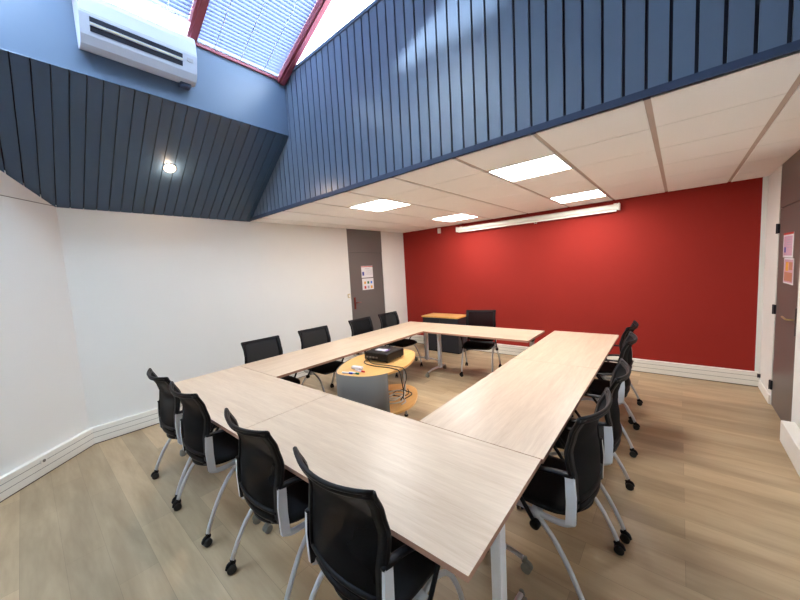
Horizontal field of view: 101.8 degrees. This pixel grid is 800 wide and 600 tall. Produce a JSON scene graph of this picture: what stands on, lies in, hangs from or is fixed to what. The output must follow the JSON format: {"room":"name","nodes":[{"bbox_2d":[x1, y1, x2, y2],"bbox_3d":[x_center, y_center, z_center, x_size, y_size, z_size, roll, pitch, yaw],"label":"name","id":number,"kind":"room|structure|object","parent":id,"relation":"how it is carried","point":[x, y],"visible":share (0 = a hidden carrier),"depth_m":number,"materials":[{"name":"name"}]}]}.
{"room":"meeting room","nodes":[
{"label":"meeting room","id":0,"kind":"room"},
{"bbox_2d":[0,170,88,475],"bbox_3d":[-3.557,-0.734,2.342,0.120,4.900,2.370,-4,5,-4],"label":"wall","id":1,"kind":"structure","parent":0,"point":[43,404],"depth_m":3.09,"materials":[{"name":"white paint"}]},
{"bbox_2d":[1,195,56,206],"bbox_3d":[-3.564,-0.950,3.094,0.004,0.006,0.640,-4,5,-4],"label":"trim","id":2,"kind":"structure","parent":1,"relation":"attached to","point":[1,195],"depth_m":3.10,"materials":[{"name":"grey"}]},
{"bbox_2d":[40,457,46,463],"bbox_3d":[-3.345,1.508,3.052,0.015,0.040,0.060,-4,5,-4],"label":"wall socket","id":3,"kind":"object","parent":1,"relation":"attached to","point":[43,460],"visible":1,"depth_m":3.04,"materials":[{"name":"white plastic"}]},
{"bbox_2d":[0,428,94,502],"bbox_3d":[-3.344,1.595,2.652,0.051,0.190,1.950,-4,5,-4],"label":"baseboard","id":4,"kind":"structure","parent":1,"relation":"attached to","point":[15,480],"depth_m":3.06,"materials":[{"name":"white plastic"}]},
{"bbox_2d":[0,0,288,134],"bbox_3d":[-2.641,-2.156,2.721,0.200,0.615,3.636,1,7,41],"label":"wall","id":5,"kind":"structure","parent":0,"point":[44,30],"depth_m":2.94,"materials":[{"name":"blue paint"}]},
{"bbox_2d":[72,0,196,89],"bbox_3d":[-2.265,-2.243,2.846,0.206,0.449,0.810,1,7,41],"label":"air conditioner","id":6,"kind":"object","parent":5,"relation":"attached to","point":[106,29],"visible":1,"depth_m":2.75,"materials":[{"name":"grey plastic"}]},
{"bbox_2d":[182,0,209,43],"bbox_3d":[-1.461,-2.928,2.623,1.768,0.884,0.090,1,7,41],"label":"trim","id":7,"kind":"structure","parent":5,"relation":"attached to","point":[192,27],"depth_m":3.04,"materials":[{"name":"red"}]},
{"bbox_2d":[196,42,277,80],"bbox_3d":[-2.594,-2.471,2.623,0.050,0.027,3.616,1,7,41],"label":"trim","id":8,"kind":"structure","parent":5,"relation":"attached to","point":[197,43],"depth_m":3.52,"materials":[{"name":"red"}]},
{"bbox_2d":[56,207,407,427],"bbox_3d":[-1.695,-0.042,5.715,0.120,2.700,5.762,1,7,41],"label":"wall","id":9,"kind":"structure","parent":0,"point":[178,298],"depth_m":4.31,"materials":[{"name":"white paint"}]},
{"bbox_2d":[90,355,354,443],"bbox_3d":[-2.162,1.306,5.072,0.051,0.190,3.900,1,7,41],"label":"baseboard","id":10,"kind":"structure","parent":9,"relation":"attached to","point":[119,427],"depth_m":3.83,"materials":[{"name":"white plastic"}]},
{"bbox_2d":[346,229,384,354],"bbox_3d":[-0.676,-0.153,6.841,0.159,2.600,0.970,1,7,41],"label":"door","id":11,"kind":"structure","parent":9,"relation":"in","point":[364,246],"depth_m":6.77,"materials":[{"name":"grey laminate"}]},
{"bbox_2d":[361,266,372,277],"bbox_3d":[-0.687,-0.592,6.791,0.004,0.242,0.325,1,7,41],"label":"notice sheet","id":12,"kind":"object","parent":11,"relation":"attached to","point":[366,271],"visible":1,"depth_m":6.78,"materials":[{"name":"white paper"}]},
{"bbox_2d":[362,278,373,289],"bbox_3d":[-0.669,-0.338,6.818,0.004,0.235,0.325,1,7,41],"label":"notice sheet","id":13,"kind":"object","parent":11,"relation":"attached to","point":[367,283],"visible":1,"depth_m":6.80,"materials":[{"name":"white paper"}]},
{"bbox_2d":[0,343,799,599],"bbox_3d":[0.059,1.486,3.293,6.144,0.100,7.625,1,7,41],"label":"floor","id":14,"kind":"structure","parent":0,"point":[712,510],"depth_m":2.23,"materials":[{"name":"brown wood"}]},
{"bbox_2d":[147,368,221,503],"bbox_3d":[-1.815,1.071,2.913,0.618,1.009,0.653,1,7,40],"label":"chair","id":15,"kind":"object","parent":14,"relation":"on","point":[169,413],"visible":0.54,"depth_m":2.64,"materials":[{"name":"black fabric"}]},
{"bbox_2d":[169,381,238,547],"bbox_3d":[-1.333,1.081,2.500,0.618,1.009,0.653,1,7,39],"label":"chair","id":16,"kind":"object","parent":14,"relation":"on","point":[205,448],"visible":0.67,"depth_m":2.25,"materials":[{"name":"black fabric"}]},
{"bbox_2d":[158,366,328,523],"bbox_3d":[-1.447,1.180,2.966,1.642,0.740,0.778,1,7,39],"label":"meeting table","id":17,"kind":"object","parent":14,"relation":"on","point":[252,397],"visible":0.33,"depth_m":2.79,"materials":[{"name":"brown wood"}]},
{"bbox_2d":[224,408,308,599],"bbox_3d":[-0.625,1.093,1.925,0.618,1.009,0.653,1,7,41],"label":"chair","id":18,"kind":"object","parent":14,"relation":"on","point":[275,495],"visible":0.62,"depth_m":1.67,"materials":[{"name":"black fabric"}]},
{"bbox_2d":[241,335,299,383],"bbox_3d":[-1.528,0.974,3.945,0.653,0.981,0.618,1,7,41],"label":"chair","id":19,"kind":"object","parent":14,"relation":"on","point":[264,348],"visible":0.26,"depth_m":4.07,"materials":[{"name":"black fabric"}]},
{"bbox_2d":[239,338,383,377],"bbox_3d":[-1.017,1.046,4.165,0.800,0.740,1.624,1,7,39],"label":"meeting table","id":20,"kind":"object","parent":14,"relation":"on","point":[283,365],"visible":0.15,"depth_m":3.96,"materials":[{"name":"brown wood"}]},
{"bbox_2d":[298,325,343,391],"bbox_3d":[-1.036,0.892,4.539,0.653,0.981,0.618,1,7,42],"label":"chair","id":21,"kind":"object","parent":14,"relation":"on","point":[311,337],"visible":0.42,"depth_m":4.58,"materials":[{"name":"black fabric"}]},
{"bbox_2d":[348,316,397,377],"bbox_3d":[-0.452,0.793,5.249,0.653,0.981,0.618,1,7,40],"label":"chair","id":22,"kind":"object","parent":14,"relation":"on","point":[359,326],"visible":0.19,"depth_m":5.39,"materials":[{"name":"black fabric"}]},
{"bbox_2d":[336,349,417,416],"bbox_3d":[-0.196,1.050,3.702,0.832,0.722,1.135,1,7,41],"label":"cart","id":23,"kind":"object","parent":14,"relation":"on","point":[371,388],"depth_m":3.29,"materials":[{"name":"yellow wood"}]},
{"bbox_2d":[351,365,362,369],"bbox_3d":[-0.452,0.714,3.427,0.130,0.030,0.044,0,6,33],"label":"eraser","id":24,"kind":"object","parent":23,"relation":"on","point":[353,366],"visible":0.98,"depth_m":3.41,"materials":[{"name":"white"}]},
{"bbox_2d":[364,346,403,362],"bbox_3d":[-0.176,0.626,3.786,0.330,0.108,0.363,0,6,35],"label":"projector","id":25,"kind":"object","parent":23,"relation":"on","point":[386,354],"visible":0.99,"depth_m":3.68,"materials":[{"name":"black plastic"}]},
{"bbox_2d":[364,359,411,399],"bbox_3d":[-0.081,0.869,3.641,0.573,0.478,0.470,1,7,41],"label":"cable","id":26,"kind":"object","parent":23,"relation":"on","point":[366,359],"visible":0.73,"depth_m":3.41,"materials":[{"name":"black plastic"}]},
{"bbox_2d":[369,359,406,399],"bbox_3d":[-0.099,0.883,3.596,0.503,0.457,0.223,0,6,33],"label":"cable","id":27,"kind":"object","parent":23,"relation":"on","point":[370,359],"visible":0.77,"depth_m":3.43,"materials":[{"name":"black plastic"}]},
{"bbox_2d":[388,384,417,414],"bbox_3d":[-0.147,1.119,3.702,0.684,0.022,0.877,-2,5,11],"label":"shelf","id":28,"kind":"object","parent":23,"relation":"attached to","point":[397,408],"depth_m":3.62,"materials":[{"name":"brown wood"}]},
{"bbox_2d":[293,446,463,599],"bbox_3d":[-0.084,1.104,1.462,0.618,1.009,0.653,1,7,41],"label":"chair","id":29,"kind":"object","parent":14,"relation":"on","point":[349,537],"visible":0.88,"depth_m":1.23,"materials":[{"name":"black fabric"}]},
{"bbox_2d":[234,394,540,599],"bbox_3d":[-0.161,1.203,1.909,1.678,0.740,0.778,1,7,39],"label":"meeting table","id":30,"kind":"object","parent":14,"relation":"on","point":[448,496],"visible":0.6,"depth_m":1.60,"materials":[{"name":"brown wood"}]},
{"bbox_2d":[348,321,443,360],"bbox_3d":[0.014,0.872,5.416,0.800,0.740,1.628,1,7,39],"label":"meeting table","id":31,"kind":"object","parent":14,"relation":"on","point":[394,333],"visible":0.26,"depth_m":5.32,"materials":[{"name":"brown wood"}]},
{"bbox_2d":[378,311,422,373],"bbox_3d":[-0.016,0.720,5.779,0.653,0.981,0.618,1,7,41],"label":"chair","id":32,"kind":"object","parent":14,"relation":"on","point":[389,319],"visible":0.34,"depth_m":5.82,"materials":[{"name":"black fabric"}]},
{"bbox_2d":[422,313,468,353],"bbox_3d":[0.957,0.686,6.837,0.890,0.745,0.436,1,7,41],"label":"storage cabinet","id":33,"kind":"object","parent":14,"relation":"on","point":[449,343],"visible":0.46,"depth_m":6.61,"materials":[{"name":"black"}]},
{"bbox_2d":[459,310,501,376],"bbox_3d":[1.286,0.684,5.277,0.618,0.994,0.653,-1,6,24],"label":"chair","id":34,"kind":"object","parent":14,"relation":"on","point":[485,318],"visible":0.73,"depth_m":5.40,"materials":[{"name":"black fabric"}]},
{"bbox_2d":[423,324,544,377],"bbox_3d":[1.232,0.844,4.961,1.649,0.740,0.779,1,7,39],"label":"meeting table","id":35,"kind":"object","parent":14,"relation":"on","point":[506,334],"visible":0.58,"depth_m":4.88,"materials":[{"name":"brown wood"}]},
{"bbox_2d":[419,358,597,574],"bbox_3d":[0.981,1.077,2.568,0.771,0.740,1.694,1,7,39],"label":"meeting table","id":36,"kind":"object","parent":14,"relation":"on","point":[523,406],"visible":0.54,"depth_m":2.25,"materials":[{"name":"brown wood"}]},
{"bbox_2d":[487,387,625,599],"bbox_3d":[0.856,1.011,1.883,0.618,1.009,0.653,-8,7,-44],"label":"chair","id":37,"kind":"object","parent":14,"relation":"on","point":[569,485],"visible":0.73,"depth_m":1.65,"materials":[{"name":"black fabric"}]},
{"bbox_2d":[514,331,618,370],"bbox_3d":[2.031,0.900,3.842,0.771,0.740,1.619,1,7,39],"label":"meeting table","id":38,"kind":"object","parent":14,"relation":"on","point":[589,350],"visible":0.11,"depth_m":3.64,"materials":[{"name":"brown wood"}]},
{"bbox_2d":[549,358,634,543],"bbox_3d":[1.288,0.944,2.345,0.653,1.009,0.618,1,7,37],"label":"chair","id":39,"kind":"object","parent":14,"relation":"on","point":[610,430],"visible":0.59,"depth_m":2.08,"materials":[{"name":"black fabric"}]},
{"bbox_2d":[571,331,639,457],"bbox_3d":[1.946,0.829,3.186,0.653,1.009,0.618,1,7,38],"label":"chair","id":40,"kind":"object","parent":14,"relation":"on","point":[597,387],"visible":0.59,"depth_m":2.99,"materials":[{"name":"black fabric"}]},
{"bbox_2d":[595,320,642,423],"bbox_3d":[2.368,0.753,3.753,0.653,1.009,0.618,2,7,43],"label":"chair","id":41,"kind":"object","parent":14,"relation":"on","point":[607,367],"visible":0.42,"depth_m":3.56,"materials":[{"name":"black plastic"}]},
{"bbox_2d":[0,48,799,232],"bbox_3d":[-0.145,-1.611,3.031,5.810,0.952,7.225,1,7,41],"label":"ceiling","id":42,"kind":"structure","parent":0,"point":[743,124],"depth_m":3.14,"materials":[{"name":"beige"}]},
{"bbox_2d":[163,163,176,172],"bbox_3d":[-2.572,-1.472,3.630,0.108,0.080,0.131,0,6,35],"label":"recessed light","id":43,"kind":"object","parent":42,"relation":"in","point":[168,167],"visible":1,"depth_m":3.62,"materials":[{"name":"white glass"}]},
{"bbox_2d":[349,198,411,211],"bbox_3d":[-0.264,-1.266,4.333,0.611,0.029,0.580,1,7,41],"label":"recessed light","id":44,"kind":"object","parent":42,"relation":"in","point":[382,204],"visible":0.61,"depth_m":4.31,"materials":[{"name":"white plastic"}]},
{"bbox_2d":[433,213,478,221],"bbox_3d":[0.981,-1.470,5.780,0.611,0.029,0.600,1,7,41],"label":"recessed light","id":45,"kind":"object","parent":42,"relation":"in","point":[462,216],"visible":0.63,"depth_m":5.77,"materials":[{"name":"white plastic"}]},
{"bbox_2d":[436,214,473,220],"bbox_3d":[0.981,-1.470,5.780,0.583,0.019,0.572,1,7,41],"label":"diffuser","id":46,"kind":"object","parent":45,"relation":"attached to","point":[456,217],"depth_m":5.76,"materials":[{"name":"white plastic"}]},
{"bbox_2d":[487,153,572,181],"bbox_3d":[1.226,-1.236,3.056,0.596,0.029,0.580,1,7,41],"label":"recessed light","id":47,"kind":"object","parent":42,"relation":"in","point":[552,163],"visible":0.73,"depth_m":3.03,"materials":[{"name":"white plastic"}]},
{"bbox_2d":[549,189,606,202],"bbox_3d":[2.471,-1.439,4.503,0.596,0.029,0.600,1,7,41],"label":"recessed light","id":48,"kind":"object","parent":42,"relation":"in","point":[596,193],"visible":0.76,"depth_m":4.49,"materials":[{"name":"white plastic"}]},
{"bbox_2d":[253,0,799,216],"bbox_3d":[-0.097,-1.946,3.029,5.744,1.530,0.118,1,7,41],"label":"wall","id":49,"kind":"structure","parent":0,"point":[407,83],"depth_m":2.43,"materials":[{"name":"blue wood"}]},
{"bbox_2d":[277,0,331,84],"bbox_3d":[-0.829,-3.031,3.359,1.768,0.884,0.090,1,7,41],"label":"trim","id":50,"kind":"structure","parent":49,"relation":"attached to","point":[318,11],"depth_m":3.56,"materials":[{"name":"red"}]},
{"bbox_2d":[292,0,380,71],"bbox_3d":[0.325,-2.692,2.552,4.507,0.032,0.132,1,7,41],"label":"trim","id":51,"kind":"structure","parent":49,"relation":"attached to","point":[375,2],"depth_m":3.28,"materials":[{"name":"blue paint"}]},
{"bbox_2d":[250,39,799,220],"bbox_3d":[-0.092,-1.170,3.053,5.744,0.042,0.040,1,7,41],"label":"trim","id":52,"kind":"structure","parent":49,"relation":"attached to","point":[792,47],"depth_m":1.96,"materials":[{"name":"blue"}]},
{"bbox_2d":[403,177,762,370],"bbox_3d":[2.358,-0.296,5.936,5.739,2.700,0.120,1,7,41],"label":"wall","id":53,"kind":"structure","parent":0,"point":[683,265],"depth_m":4.93,"materials":[{"name":"red paint"}]},
{"bbox_2d":[456,203,619,232],"bbox_3d":[2.221,-1.397,5.734,2.770,0.148,0.127,1,7,41],"label":"projection screen","id":54,"kind":"object","parent":53,"relation":"attached to","point":[608,208],"visible":1,"depth_m":5.49,"materials":[{"name":"white metal"}]},
{"bbox_2d":[409,335,758,386],"bbox_3d":[2.372,0.961,5.987,5.734,0.190,0.051,1,7,41],"label":"baseboard","id":55,"kind":"structure","parent":53,"relation":"attached to","point":[717,374],"depth_m":4.58,"materials":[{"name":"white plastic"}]},
{"bbox_2d":[755,176,768,379],"bbox_3d":[4.483,-0.194,4.035,0.045,2.600,0.012,1,7,41],"label":"trim","id":56,"kind":"structure","parent":53,"relation":"attached to","point":[765,179],"depth_m":4.02,"materials":[{"name":"white paint"}]},
{"bbox_2d":[760,149,799,428],"bbox_3d":[2.197,-0.662,1.230,0.120,4.300,7.345,1,7,41],"label":"wall","id":57,"kind":"structure","parent":0,"point":[775,179],"depth_m":3.65,"materials":[{"name":"white paint"}]},
{"bbox_2d":[758,380,769,403],"bbox_3d":[4.341,1.085,3.877,0.014,0.100,0.605,1,7,41],"label":"baseboard","id":58,"kind":"structure","parent":57,"relation":"attached to","point":[761,386],"depth_m":3.82,"materials":[{"name":"white plastic"}]},
{"bbox_2d":[768,150,799,421],"bbox_3d":[3.808,-0.078,3.184,0.158,2.600,0.895,1,7,41],"label":"door","id":59,"kind":"structure","parent":57,"relation":"in","point":[785,309],"depth_m":3.18,"materials":[{"name":"brown laminate"}]},
{"bbox_2d":[783,258,793,284],"bbox_3d":[3.747,-0.280,3.135,0.004,0.247,0.365,1,7,41],"label":"notice sheet","id":60,"kind":"object","parent":59,"relation":"attached to","point":[788,274],"visible":1,"depth_m":3.12,"materials":[{"name":"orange paper"}]},
{"bbox_2d":[783,232,793,257],"bbox_3d":[3.770,-0.534,3.156,0.004,0.240,0.380,1,7,41],"label":"notice sheet","id":61,"kind":"object","parent":59,"relation":"attached to","point":[788,244],"visible":1,"depth_m":3.14,"materials":[{"name":"white paper"}]},
{"bbox_2d":[780,420,799,476],"bbox_3d":[1.655,1.466,0.806,0.085,0.192,5.550,1,7,41],"label":"baseboard","id":62,"kind":"structure","parent":57,"relation":"attached to","point":[789,431],"depth_m":2.68,"materials":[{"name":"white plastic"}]},
{"bbox_3d":[-0.180,-2.925,0.549,2.914,0.696,3.716,1,7,41],"label":"roof","id":63,"kind":"structure","parent":0,"visible":0},
{"bbox_2d":[144,0,193,20],"bbox_3d":[-1.713,-2.921,2.207,1.556,0.706,0.860,1,7,41],"label":"blind","id":64,"kind":"object","parent":63,"relation":"attached to","point":[179,8],"visible":1,"depth_m":2.94,"materials":[{"name":"silver metal"}]},
{"bbox_2d":[197,0,317,76],"bbox_3d":[-1.143,-2.994,2.987,1.707,0.779,0.880,1,7,41],"label":"blind","id":65,"kind":"object","parent":63,"relation":"attached to","point":[259,34],"visible":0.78,"depth_m":3.33,"materials":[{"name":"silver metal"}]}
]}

